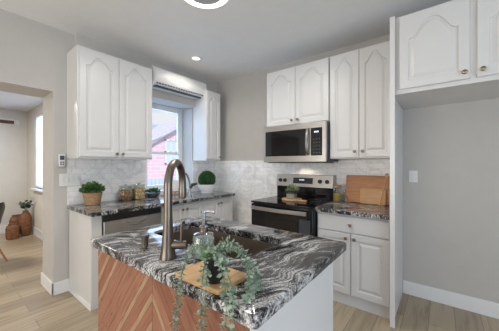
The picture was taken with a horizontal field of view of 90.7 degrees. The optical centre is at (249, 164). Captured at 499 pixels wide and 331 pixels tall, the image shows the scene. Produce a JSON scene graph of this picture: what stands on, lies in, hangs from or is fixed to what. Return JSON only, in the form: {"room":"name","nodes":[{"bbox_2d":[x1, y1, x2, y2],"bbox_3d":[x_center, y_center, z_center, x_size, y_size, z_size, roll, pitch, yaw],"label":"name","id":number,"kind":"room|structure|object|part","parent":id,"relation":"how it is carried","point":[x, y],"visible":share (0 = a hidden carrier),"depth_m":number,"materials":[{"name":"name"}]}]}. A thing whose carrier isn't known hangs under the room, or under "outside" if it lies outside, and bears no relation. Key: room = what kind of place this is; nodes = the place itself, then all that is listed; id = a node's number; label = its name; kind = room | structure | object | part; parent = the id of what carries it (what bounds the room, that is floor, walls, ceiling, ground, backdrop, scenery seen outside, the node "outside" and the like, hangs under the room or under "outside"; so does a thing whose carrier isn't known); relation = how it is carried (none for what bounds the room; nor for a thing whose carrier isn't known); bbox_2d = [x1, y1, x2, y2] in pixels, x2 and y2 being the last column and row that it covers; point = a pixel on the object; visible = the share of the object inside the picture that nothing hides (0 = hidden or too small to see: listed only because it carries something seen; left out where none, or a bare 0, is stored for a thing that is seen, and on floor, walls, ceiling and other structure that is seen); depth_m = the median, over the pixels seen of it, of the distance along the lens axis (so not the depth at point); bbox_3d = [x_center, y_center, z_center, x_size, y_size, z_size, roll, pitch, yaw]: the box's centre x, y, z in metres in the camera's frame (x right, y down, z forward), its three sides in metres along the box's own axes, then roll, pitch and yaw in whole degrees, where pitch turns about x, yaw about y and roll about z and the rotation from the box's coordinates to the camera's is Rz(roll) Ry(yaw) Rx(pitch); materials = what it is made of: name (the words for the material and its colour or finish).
{"room":"kitchen","nodes":[
{"label":"kitchen","id":0,"kind":"room"},
{"bbox_2d":[0,108,26,225],"bbox_3d":[-5.874,0.130,3.626,0.180,2.440,4.400,0,0,38],"label":"wall","id":1,"kind":"structure","parent":0,"point":[13,138],"depth_m":4.94,"materials":[{"name":"paint"}]},
{"bbox_2d":[0,118,19,124],"bbox_3d":[-5.249,-0.845,4.229,0.059,0.110,1.920,0,0,38],"label":"wall rail","id":2,"kind":"object","parent":1,"relation":"attached to","point":[2,120],"visible":1,"depth_m":4.87,"materials":[{"name":"brown wood"}]},
{"bbox_3d":[-5.276,-0.835,4.200,0.045,0.060,1.840,0,0,38],"label":"rail","id":3,"kind":"part","parent":2,"relation":"part of","materials":[{"name":"brown wood"}]},
{"bbox_2d":[0,225,42,240],"bbox_3d":[-4.623,1.275,2.490,3.190,0.150,4.150,0,0,38],"label":"baseboard","id":4,"kind":"structure","parent":1,"relation":"attached to","point":[38,233],"depth_m":4.68,"materials":[{"name":"white wood"}]},
{"bbox_2d":[0,91,42,111],"bbox_3d":[-4.609,-1.140,2.638,3.390,0.100,4.400,0,0,38],"label":"ceiling","id":5,"kind":"structure","parent":0,"point":[12,101],"depth_m":4.28,"materials":[{"name":"white paint"}]},
{"bbox_2d":[27,103,42,231],"bbox_3d":[-3.261,0.130,4.218,3.210,2.440,0.250,0,0,38],"label":"wall","id":6,"kind":"structure","parent":0,"point":[36,210],"depth_m":4.80,"materials":[{"name":"paint"}]},
{"bbox_2d":[30,188,42,192],"bbox_3d":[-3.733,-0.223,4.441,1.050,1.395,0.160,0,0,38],"label":"windowsill","id":7,"kind":"structure","parent":6,"relation":"in","point":[35,189],"depth_m":4.40,"materials":[{"name":"white paint"}]},
{"bbox_2d":[35,114,42,188],"bbox_3d":[-3.730,-0.232,4.445,0.940,1.344,0.028,0,0,38],"label":"window","id":8,"kind":"structure","parent":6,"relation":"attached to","point":[39,119],"depth_m":4.57,"materials":[{"name":"white glass"}]},
{"bbox_2d":[0,9,193,282],"bbox_3d":[-2.573,-0.030,2.157,0.410,2.760,6.150,0,0,38],"label":"wall","id":9,"kind":"structure","parent":0,"point":[33,54],"depth_m":2.56,"materials":[{"name":"paint"}]},
{"bbox_2d":[41,272,68,295],"bbox_3d":[-2.141,1.285,2.706,0.436,0.130,0.149,0,0,38],"label":"baseboard","id":10,"kind":"structure","parent":9,"relation":"attached to","point":[59,287],"depth_m":2.59,"materials":[{"name":"white wood"}]},
{"bbox_2d":[58,154,64,166],"bbox_3d":[-1.965,-0.037,2.579,0.030,0.137,0.063,0,0,38],"label":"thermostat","id":11,"kind":"object","parent":9,"relation":"attached to","point":[61,157],"visible":1,"depth_m":2.57,"materials":[{"name":"white plastic"}]},
{"bbox_2d":[59,173,79,186],"bbox_3d":[-1.924,0.166,2.640,0.020,0.132,0.190,0,0,38],"label":"switch plate","id":12,"kind":"object","parent":9,"relation":"attached to","point":[64,179],"visible":1,"depth_m":2.63,"materials":[{"name":"white plastic"}]},
{"bbox_2d":[67,159,146,204],"bbox_3d":[-1.667,0.189,2.977,0.009,0.494,0.892,0,0,38],"label":"backsplash","id":13,"kind":"structure","parent":9,"relation":"attached to","point":[111,173],"depth_m":2.94,"materials":[{"name":"tile"}]},
{"bbox_2d":[67,45,151,159],"bbox_3d":[-1.560,-0.622,2.829,0.361,1.127,0.796,0,0,38],"label":"upper cabinet","id":14,"kind":"object","parent":9,"relation":"attached to","point":[109,98],"visible":1,"depth_m":2.64,"materials":[{"name":"white paint"}]},
{"bbox_3d":[-1.569,-0.623,2.588,0.018,1.090,0.375,0,0,38],"label":"door","id":15,"kind":"part","parent":14,"relation":"part of","materials":[{"name":"white paint"}]},
{"bbox_3d":[-1.330,-0.623,2.894,0.018,1.090,0.392,0,0,38],"label":"door","id":16,"kind":"part","parent":14,"relation":"part of","materials":[{"name":"white paint"}]},
{"bbox_2d":[75,33,217,106],"bbox_3d":[-1.230,-1.161,3.487,0.070,0.498,2.100,0,0,38],"label":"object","id":17,"kind":"structure","parent":9,"relation":"attached to","point":[80,39],"depth_m":3.28,"materials":[{"name":"paint"}]},
{"bbox_2d":[147,103,188,192],"bbox_3d":[-1.278,-0.262,3.734,0.310,1.297,0.770,0,0,38],"label":"window","id":18,"kind":"structure","parent":9,"relation":"in","point":[178,112],"depth_m":4.02,"materials":[{"name":"white plastic"}]},
{"bbox_2d":[147,65,206,99],"bbox_3d":[-1.012,-1.147,3.544,0.200,0.257,0.902,0,0,38],"label":"air conditioner","id":19,"kind":"object","parent":9,"relation":"attached to","point":[163,80],"visible":0.81,"depth_m":3.42,"materials":[{"name":"white plastic"}]},
{"bbox_2d":[159,161,214,194],"bbox_3d":[-1.002,0.189,3.827,0.009,0.494,1.266,0,0,38],"label":"backsplash","id":20,"kind":"structure","parent":9,"relation":"attached to","point":[198,167],"depth_m":4.03,"materials":[{"name":"tile"}]},
{"bbox_2d":[193,90,220,160],"bbox_3d":[-0.675,-0.599,3.961,0.361,1.082,0.300,0,0,38],"label":"upper cabinet","id":21,"kind":"object","parent":9,"relation":"attached to","point":[206,113],"visible":0.99,"depth_m":3.85,"materials":[{"name":"white paint"}]},
{"bbox_3d":[-0.564,-0.601,3.874,0.018,1.045,0.285,0,0,38],"label":"door","id":22,"kind":"part","parent":21,"relation":"part of","materials":[{"name":"white paint"}]},
{"bbox_2d":[198,184,215,192],"bbox_3d":[-0.654,0.370,3.793,0.276,0.130,0.276,0,0,38],"label":"plant pot","id":23,"kind":"object","parent":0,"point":[204,188],"depth_m":3.70,"materials":[{"name":"white ceramic"}]},
{"bbox_2d":[0,0,451,82],"bbox_3d":[-0.209,-1.460,0.310,6.410,0.100,6.150,0,0,38],"label":"ceiling","id":24,"kind":"structure","parent":0,"point":[234,39],"depth_m":2.49,"materials":[{"name":"paint"}]},
{"bbox_2d":[190,56,201,60],"bbox_3d":[-0.712,-1.407,3.276,0.150,0.006,0.150,0,0,38],"label":"recessed light","id":25,"kind":"object","parent":24,"relation":"in","point":[195,58],"visible":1,"depth_m":3.28,"materials":[{"name":"white"}]},
{"bbox_2d":[185,0,227,8],"bbox_3d":[-0.362,-1.390,1.975,0.404,0.039,0.404,0,0,38],"label":"ceiling light","id":26,"kind":"object","parent":24,"relation":"in","point":[206,4],"visible":1,"depth_m":2.11,"materials":[{"name":"white"}]},
{"bbox_2d":[0,233,498,330],"bbox_3d":[-1.624,1.375,1.415,10.000,0.050,6.150,0,0,38],"label":"floor","id":27,"kind":"structure","parent":0,"point":[25,304],"depth_m":2.26,"materials":[{"name":"brown wood"}]},
{"bbox_2d":[0,202,7,261],"bbox_3d":[-3.528,0.927,3.216,0.574,0.852,0.470,0,0,0],"label":"dining chair","id":28,"kind":"object","parent":27,"relation":"on","point":[2,205],"visible":1,"depth_m":3.31,"materials":[{"name":"black plastic"}]},
{"bbox_2d":[5,223,19,239],"bbox_3d":[-4.292,1.214,4.465,0.188,0.270,0.189,0,0,38],"label":"vase","id":29,"kind":"object","parent":27,"relation":"on","point":[12,231],"visible":1,"depth_m":4.41,"materials":[{"name":"brown wicker"}]},
{"bbox_2d":[9,214,20,224],"bbox_3d":[-4.503,1.164,4.763,0.205,0.370,0.206,0,0,38],"label":"vase","id":30,"kind":"object","parent":27,"relation":"on","point":[15,218],"visible":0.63,"depth_m":4.69,"materials":[{"name":"brown wicker"}]},
{"bbox_2d":[18,200,33,235],"bbox_3d":[-4.239,1.014,4.665,0.259,0.671,0.260,0,0,38],"label":"vase","id":31,"kind":"object","parent":27,"relation":"on","point":[25,219],"visible":1,"depth_m":4.62,"materials":[{"name":"brown wicker"}]},
{"bbox_2d":[68,210,101,311],"bbox_3d":[-1.663,0.914,2.480,0.603,0.872,0.098,0,0,38],"label":"end panel","id":32,"kind":"object","parent":27,"relation":"on","point":[83,258],"visible":0.77,"depth_m":2.37,"materials":[{"name":"white paint"}]},
{"bbox_3d":[-1.691,1.325,2.444,0.603,0.050,0.008,0,0,38],"label":"moulding","id":33,"kind":"part","parent":32,"relation":"part of","materials":[{"name":"white wood"}]},
{"bbox_2d":[102,207,160,235],"bbox_3d":[-1.418,0.906,2.748,0.643,0.848,0.613,0,0,38],"label":"dishwasher","id":34,"kind":"object","parent":27,"relation":"on","point":[118,222],"visible":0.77,"depth_m":2.53,"materials":[{"name":"grey metal"}]},
{"bbox_3d":[-1.181,0.600,2.561,0.039,0.047,0.228,0,0,38],"label":"handle","id":35,"kind":"part","parent":34,"relation":"part of","materials":[{"name":"silver metal"}]},
{"bbox_2d":[161,196,232,222],"bbox_3d":[-0.856,0.914,3.484,0.638,0.872,1.225,0,0,38],"label":"base cabinet","id":36,"kind":"object","parent":27,"relation":"on","point":[222,207],"visible":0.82,"depth_m":3.36,"materials":[{"name":"white paint"}]},
{"bbox_2d":[67,191,234,216],"bbox_3d":[-1.076,0.455,3.179,0.672,0.038,1.953,0,0,38],"label":"countertop","id":37,"kind":"structure","parent":36,"relation":"on","point":[113,206],"depth_m":2.74,"materials":[{"name":"black stone"}]},
{"bbox_2d":[78,181,104,204],"bbox_3d":[-1.700,0.306,2.677,0.263,0.259,0.264,0,0,38],"label":"potted herb","id":38,"kind":"object","parent":37,"relation":"on","point":[90,196],"visible":1,"depth_m":2.62,"materials":[{"name":"green plant"}]},
{"bbox_2d":[82,192,102,204],"bbox_3d":[-1.704,0.370,2.677,0.188,0.130,0.188,0,0,38],"label":"basket pot","id":39,"kind":"object","parent":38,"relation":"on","point":[90,198],"depth_m":2.61,"materials":[{"name":"brown wicker"}]},
{"bbox_2d":[118,185,132,200],"bbox_3d":[-1.504,0.337,2.990,0.156,0.196,0.156,0,0,38],"label":"storage jar","id":40,"kind":"object","parent":37,"relation":"on","point":[127,194],"visible":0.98,"depth_m":2.94,"materials":[{"name":"clear glass"}]},
{"bbox_2d":[132,183,145,198],"bbox_3d":[-1.407,0.335,3.131,0.164,0.201,0.164,0,0,38],"label":"storage jar","id":41,"kind":"object","parent":37,"relation":"on","point":[138,193],"visible":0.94,"depth_m":3.08,"materials":[{"name":"clear glass"}]},
{"bbox_2d":[146,187,160,197],"bbox_3d":[-1.282,0.369,3.277,0.216,0.133,0.202,0,0,38],"label":"succulent bowl","id":42,"kind":"object","parent":37,"relation":"on","point":[152,192],"visible":0.99,"depth_m":3.24,"materials":[{"name":"grey ceramic"}]},
{"bbox_2d":[185,173,196,195],"bbox_3d":[-0.806,0.274,3.368,0.189,0.323,0.052,0,0,-33],"label":"tap","id":43,"kind":"object","parent":37,"relation":"on","point":[191,185],"visible":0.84,"depth_m":3.35,"materials":[{"name":"silver metal"}]},
{"bbox_2d":[198,170,215,192],"bbox_3d":[-0.654,0.263,3.793,0.276,0.344,0.279,0,0,38],"label":"topiary","id":44,"kind":"object","parent":37,"relation":"on","point":[206,179],"visible":1,"depth_m":3.71,"materials":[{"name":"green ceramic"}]},
{"bbox_3d":[-1.023,0.405,3.484,0.100,0.060,0.160,0,0,38],"label":"wooden riser","id":45,"kind":"object","parent":37,"relation":"on","visible":0},
{"bbox_2d":[172,180,178,190],"bbox_3d":[-1.024,0.297,3.482,0.080,0.154,0.125,0,0,38],"label":"canister","id":46,"kind":"object","parent":45,"relation":"on","point":[175,185],"visible":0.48,"depth_m":3.43,"materials":[{"name":"white ceramic"}]},
{"bbox_3d":[-0.915,0.860,2.956,0.018,0.720,0.300,0,0,38],"label":"door","id":47,"kind":"part","parent":36,"relation":"part of","materials":[{"name":"white paint"}]},
{"bbox_3d":[-0.726,0.860,3.198,0.018,0.720,0.305,0,0,38],"label":"door","id":48,"kind":"part","parent":36,"relation":"part of","materials":[{"name":"white paint"}]},
{"bbox_3d":[-0.538,0.860,3.438,0.018,0.720,0.295,0,0,38],"label":"door","id":49,"kind":"part","parent":36,"relation":"part of","materials":[{"name":"white paint"}]},
{"bbox_3d":[-0.355,0.860,3.673,0.018,0.720,0.290,0,0,38],"label":"door","id":50,"kind":"part","parent":36,"relation":"part of","materials":[{"name":"white paint"}]},
{"bbox_2d":[98,250,332,330],"bbox_3d":[-0.223,0.914,1.359,1.133,0.872,0.690,0,0,38],"label":"kitchen island","id":51,"kind":"object","parent":27,"relation":"on","point":[129,299],"visible":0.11,"depth_m":1.11,"materials":[{"name":"white paint"}]},
{"bbox_3d":[-0.436,0.914,1.098,1.118,0.872,0.016,0,0,38],"label":"chevron panel","id":52,"kind":"part","parent":51,"relation":"part of","materials":[{"name":"brown wood"}]},
{"bbox_2d":[90,215,345,329],"bbox_3d":[-0.199,0.456,1.417,1.220,0.040,0.863,0,0,38],"label":"island countertop","id":53,"kind":"structure","parent":51,"relation":"on","point":[294,260],"depth_m":1.13,"materials":[{"name":"black stone"}]},
{"bbox_2d":[140,234,149,249],"bbox_3d":[-0.544,0.401,1.282,0.048,0.070,0.048,0,0,38],"label":"air gap","id":54,"kind":"object","parent":53,"relation":"on","point":[145,237],"visible":1,"depth_m":1.27,"materials":[{"name":"silver metal"}]},
{"bbox_2d":[159,159,187,260],"bbox_3d":[-0.382,0.204,1.250,0.127,0.464,0.284,0,0,-16],"label":"faucet","id":55,"kind":"object","parent":53,"relation":"on","point":[168,246],"visible":1,"depth_m":1.13,"materials":[{"name":"silver metal"}]},
{"bbox_3d":[-0.317,0.320,1.146,0.015,0.086,0.015,0,0,38],"label":"lever","id":56,"kind":"part","parent":55,"relation":"part of","materials":[{"name":"silver metal"}]},
{"bbox_2d":[192,210,214,259],"bbox_3d":[-0.216,0.326,1.166,0.106,0.220,0.104,0,0,38],"label":"soap dispenser","id":57,"kind":"object","parent":53,"relation":"on","point":[203,229],"visible":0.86,"depth_m":1.16,"materials":[{"name":"clear glass"}]},
{"bbox_2d":[192,231,214,259],"bbox_3d":[-0.217,0.377,1.166,0.104,0.118,0.104,0,0,38],"label":"bottle","id":58,"kind":"object","parent":57,"relation":"attached to","point":[201,232],"depth_m":1.15,"materials":[{"name":"clear glass"}]},
{"bbox_2d":[175,261,246,294],"bbox_3d":[-0.153,0.426,0.950,0.255,0.017,0.170,0,0,38],"label":"serving board","id":59,"kind":"object","parent":53,"relation":"on","point":[192,273],"visible":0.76,"depth_m":0.91,"materials":[{"name":"brown wood"}]},
{"bbox_2d":[169,235,263,330],"bbox_3d":[-0.086,0.465,0.897,0.328,0.387,0.280,0,0,38],"label":"trailing plant","id":60,"kind":"object","parent":59,"relation":"on","point":[215,259],"visible":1,"depth_m":0.85,"materials":[{"name":"green plant"}]},
{"bbox_3d":[-0.123,0.374,0.886,0.087,0.086,0.087,0,0,38],"label":"pot","id":61,"kind":"part","parent":60,"relation":"part of","materials":[{"name":"black ceramic"}]},
{"bbox_2d":[173,227,273,258],"bbox_3d":[-0.216,0.578,1.499,0.805,0.201,0.425,0,0,38],"label":"sink","id":62,"kind":"object","parent":53,"relation":"in","point":[254,246],"visible":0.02,"depth_m":1.70,"materials":[{"name":"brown metal"}]},
{"bbox_3d":[0.218,0.914,1.015,0.014,0.872,0.690,0,0,38],"label":"panel","id":63,"kind":"part","parent":51,"relation":"part of","materials":[{"name":"white paint"}]},
{"bbox_2d":[251,174,335,236],"bbox_3d":[0.516,0.732,2.959,0.785,1.195,0.743,0,0,38],"label":"range","id":64,"kind":"object","parent":27,"relation":"on","point":[274,212],"visible":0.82,"depth_m":2.87,"materials":[{"name":"black metal"}]},
{"bbox_3d":[0.296,0.505,2.702,0.695,0.040,0.068,0,0,38],"label":"handle","id":65,"kind":"part","parent":64,"relation":"part of","materials":[{"name":"silver metal"}]},
{"bbox_3d":[0.341,0.807,2.735,0.777,0.685,0.038,0,0,38],"label":"oven door","id":66,"kind":"part","parent":64,"relation":"part of","materials":[{"name":"black glass"}]},
{"bbox_2d":[251,195,332,208],"bbox_3d":[0.535,0.444,2.984,0.785,0.021,0.680,0,0,38],"label":"cooktop","id":67,"kind":"object","parent":64,"relation":"in","point":[312,202],"depth_m":2.85,"materials":[{"name":"black glass"}]},
{"bbox_2d":[282,197,306,201],"bbox_3d":[0.548,0.424,2.961,0.330,0.018,0.240,0,0,38],"label":"paddle board","id":68,"kind":"object","parent":64,"relation":"on","point":[284,198],"visible":0.8,"depth_m":2.90,"materials":[{"name":"brown wood"}]},
{"bbox_2d":[285,184,298,198],"bbox_3d":[0.507,0.321,2.990,0.189,0.187,0.180,0,0,38],"label":"planter","id":69,"kind":"object","parent":68,"relation":"on","point":[289,196],"visible":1,"depth_m":2.96,"materials":[{"name":"green plant"}]},
{"bbox_3d":[0.567,0.812,2.533,0.120,0.475,0.004,0,0,38],"label":"door trim","id":70,"kind":"part","parent":64,"relation":"part of","materials":[{"name":"grey metal"}]},
{"bbox_2d":[318,211,389,318],"bbox_3d":[1.132,0.914,2.549,0.666,0.872,0.650,0,0,38],"label":"base cabinet","id":71,"kind":"object","parent":27,"relation":"on","point":[361,273],"visible":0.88,"depth_m":2.27,"materials":[{"name":"white paint"}]},
{"bbox_3d":[0.828,0.947,2.425,0.320,0.575,0.018,0,0,38],"label":"door","id":72,"kind":"part","parent":71,"relation":"part of","materials":[{"name":"white paint"}]},
{"bbox_2d":[315,200,389,219],"bbox_3d":[1.128,0.455,2.547,0.670,0.038,0.658,0,0,38],"label":"countertop","id":73,"kind":"structure","parent":71,"relation":"on","point":[351,208],"depth_m":2.40,"materials":[{"name":"black stone"}]},
{"bbox_2d":[333,185,341,201],"bbox_3d":[1.031,0.338,2.888,0.100,0.194,0.100,0,0,38],"label":"storage jar","id":74,"kind":"object","parent":73,"relation":"on","point":[336,196],"visible":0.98,"depth_m":2.85,"materials":[{"name":"clear glass"}]},
{"bbox_2d":[345,175,389,204],"bbox_3d":[1.313,0.280,2.756,0.453,0.308,0.067,0,0,38],"label":"cutting board","id":75,"kind":"object","parent":73,"relation":"on","point":[354,183],"visible":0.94,"depth_m":2.79,"materials":[{"name":"brown wood"}]},
{"bbox_2d":[360,188,385,204],"bbox_3d":[1.337,0.349,2.675,0.255,0.169,0.041,0,0,38],"label":"cutting board","id":76,"kind":"object","parent":73,"relation":"on","point":[367,195],"visible":1,"depth_m":2.67,"materials":[{"name":"brown wood"}]},
{"bbox_2d":[379,173,387,205],"bbox_3d":[1.394,0.261,2.573,0.115,0.340,0.028,0,0,-14],"label":"wooden spoon","id":77,"kind":"object","parent":73,"relation":"on","point":[386,174],"visible":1,"depth_m":2.57,"materials":[{"name":"brown wood"}]},
{"bbox_3d":[0.956,0.572,2.325,0.646,0.155,0.018,0,0,38],"label":"drawer","id":78,"kind":"part","parent":71,"relation":"part of","materials":[{"name":"white paint"}]},
{"bbox_3d":[1.085,0.947,2.224,0.320,0.575,0.018,0,0,38],"label":"door","id":79,"kind":"part","parent":71,"relation":"part of","materials":[{"name":"white paint"}]},
{"bbox_2d":[390,16,402,327],"bbox_3d":[1.398,0.065,2.316,0.038,2.570,0.710,0,0,38],"label":"panel","id":80,"kind":"object","parent":27,"relation":"on","point":[396,111],"visible":0.87,"depth_m":2.18,"materials":[{"name":"white paint"}]},
{"bbox_2d":[218,34,498,302],"bbox_3d":[1.799,-0.030,2.548,6.000,2.760,0.150,0,0,38],"label":"wall","id":81,"kind":"structure","parent":0,"point":[451,214],"depth_m":2.40,"materials":[{"name":"paint"}]},
{"bbox_2d":[267,57,329,126],"bbox_3d":[0.648,-0.844,3.124,0.840,0.723,0.361,0,0,38],"label":"upper cabinet","id":82,"kind":"object","parent":81,"relation":"attached to","point":[298,94],"visible":0.95,"depth_m":2.97,"materials":[{"name":"white paint"}]},
{"bbox_3d":[0.396,-0.842,3.142,0.412,0.700,0.018,0,0,38],"label":"door","id":83,"kind":"part","parent":82,"relation":"part of","materials":[{"name":"white paint"}]},
{"bbox_2d":[264,121,337,162],"bbox_3d":[0.615,-0.247,3.072,0.828,0.462,0.458,0,0,38],"label":"microwave","id":84,"kind":"object","parent":82,"relation":"attached to","point":[309,142],"visible":1,"depth_m":2.87,"materials":[{"name":"grey metal"}]},
{"bbox_3d":[0.652,-0.257,2.785,0.028,0.310,0.051,0,0,38],"label":"handle","id":85,"kind":"part","parent":84,"relation":"part of","materials":[{"name":"silver metal"}]},
{"bbox_3d":[0.744,-0.254,2.743,0.133,0.312,0.004,0,0,38],"label":"control panel","id":86,"kind":"part","parent":84,"relation":"part of","materials":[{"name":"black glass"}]},
{"bbox_3d":[0.726,-0.842,2.884,0.412,0.700,0.018,0,0,38],"label":"door","id":87,"kind":"part","parent":82,"relation":"part of","materials":[{"name":"white paint"}]},
{"bbox_2d":[214,159,389,223],"bbox_3d":[0.492,0.596,3.469,2.805,1.308,0.009,0,0,38],"label":"backsplash","id":88,"kind":"structure","parent":81,"relation":"attached to","point":[257,179],"depth_m":3.67,"materials":[{"name":"tile"}]},
{"bbox_2d":[330,41,389,158],"bbox_3d":[1.235,-0.633,2.665,0.642,1.145,0.361,0,0,38],"label":"upper cabinet","id":89,"kind":"object","parent":81,"relation":"attached to","point":[359,78],"visible":0.98,"depth_m":2.54,"materials":[{"name":"white paint"}]},
{"bbox_3d":[1.019,-0.634,2.655,0.302,1.117,0.018,0,0,38],"label":"door","id":90,"kind":"part","parent":89,"relation":"part of","materials":[{"name":"white paint"}]},
{"bbox_3d":[1.261,-0.634,2.466,0.302,1.117,0.018,0,0,38],"label":"door","id":91,"kind":"part","parent":89,"relation":"part of","materials":[{"name":"white paint"}]},
{"bbox_2d":[409,171,417,181],"bbox_3d":[1.685,0.125,2.535,0.075,0.120,0.011,0,0,38],"label":"light switch","id":92,"kind":"object","parent":81,"relation":"attached to","point":[413,175],"visible":1,"depth_m":2.53,"materials":[{"name":"white plastic"}]},
{"bbox_2d":[395,0,498,108],"bbox_3d":[1.772,-0.900,2.019,0.952,0.640,0.718,0,0,38],"label":"upper cabinet","id":93,"kind":"object","parent":81,"relation":"attached to","point":[447,52],"visible":0.98,"depth_m":1.86,"materials":[{"name":"white paint"}]},
{"bbox_3d":[1.407,-0.910,1.899,0.435,0.590,0.018,0,0,38],"label":"door","id":94,"kind":"part","parent":93,"relation":"part of","materials":[{"name":"white paint"}]},
{"bbox_3d":[1.771,-0.910,1.614,0.415,0.590,0.018,0,0,38],"label":"door","id":95,"kind":"part","parent":93,"relation":"part of","materials":[{"name":"white paint"}]},
{"bbox_2d":[403,280,498,318],"bbox_3d":[2.862,1.282,1.612,3.172,0.135,0.016,0,0,38],"label":"baseboard","id":96,"kind":"structure","parent":81,"relation":"attached to","point":[476,305],"depth_m":2.33,"materials":[{"name":"white wood"}]},
{"label":"outside","id":97,"kind":"structure","parent":0,"visible":0},
{"bbox_3d":[-1.899,1.600,14.544,13.400,0.100,17.500,0,0,38],"label":"ground","id":98,"kind":"structure","parent":97,"visible":0},
{"bbox_2d":[147,178,175,184],"bbox_3d":[-3.211,1.020,8.373,0.070,1.060,1.960,0,0,38],"label":"fence","id":99,"kind":"object","parent":98,"relation":"on","point":[159,181],"visible":0.14,"depth_m":8.38,"materials":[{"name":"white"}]},
{"bbox_2d":[147,121,176,178],"bbox_3d":[-4.069,-0.630,12.807,2.518,4.360,4.509,0,0,38],"label":"brick house","id":100,"kind":"structure","parent":98,"relation":"on","point":[164,136],"depth_m":11.40,"materials":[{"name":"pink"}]}
]}

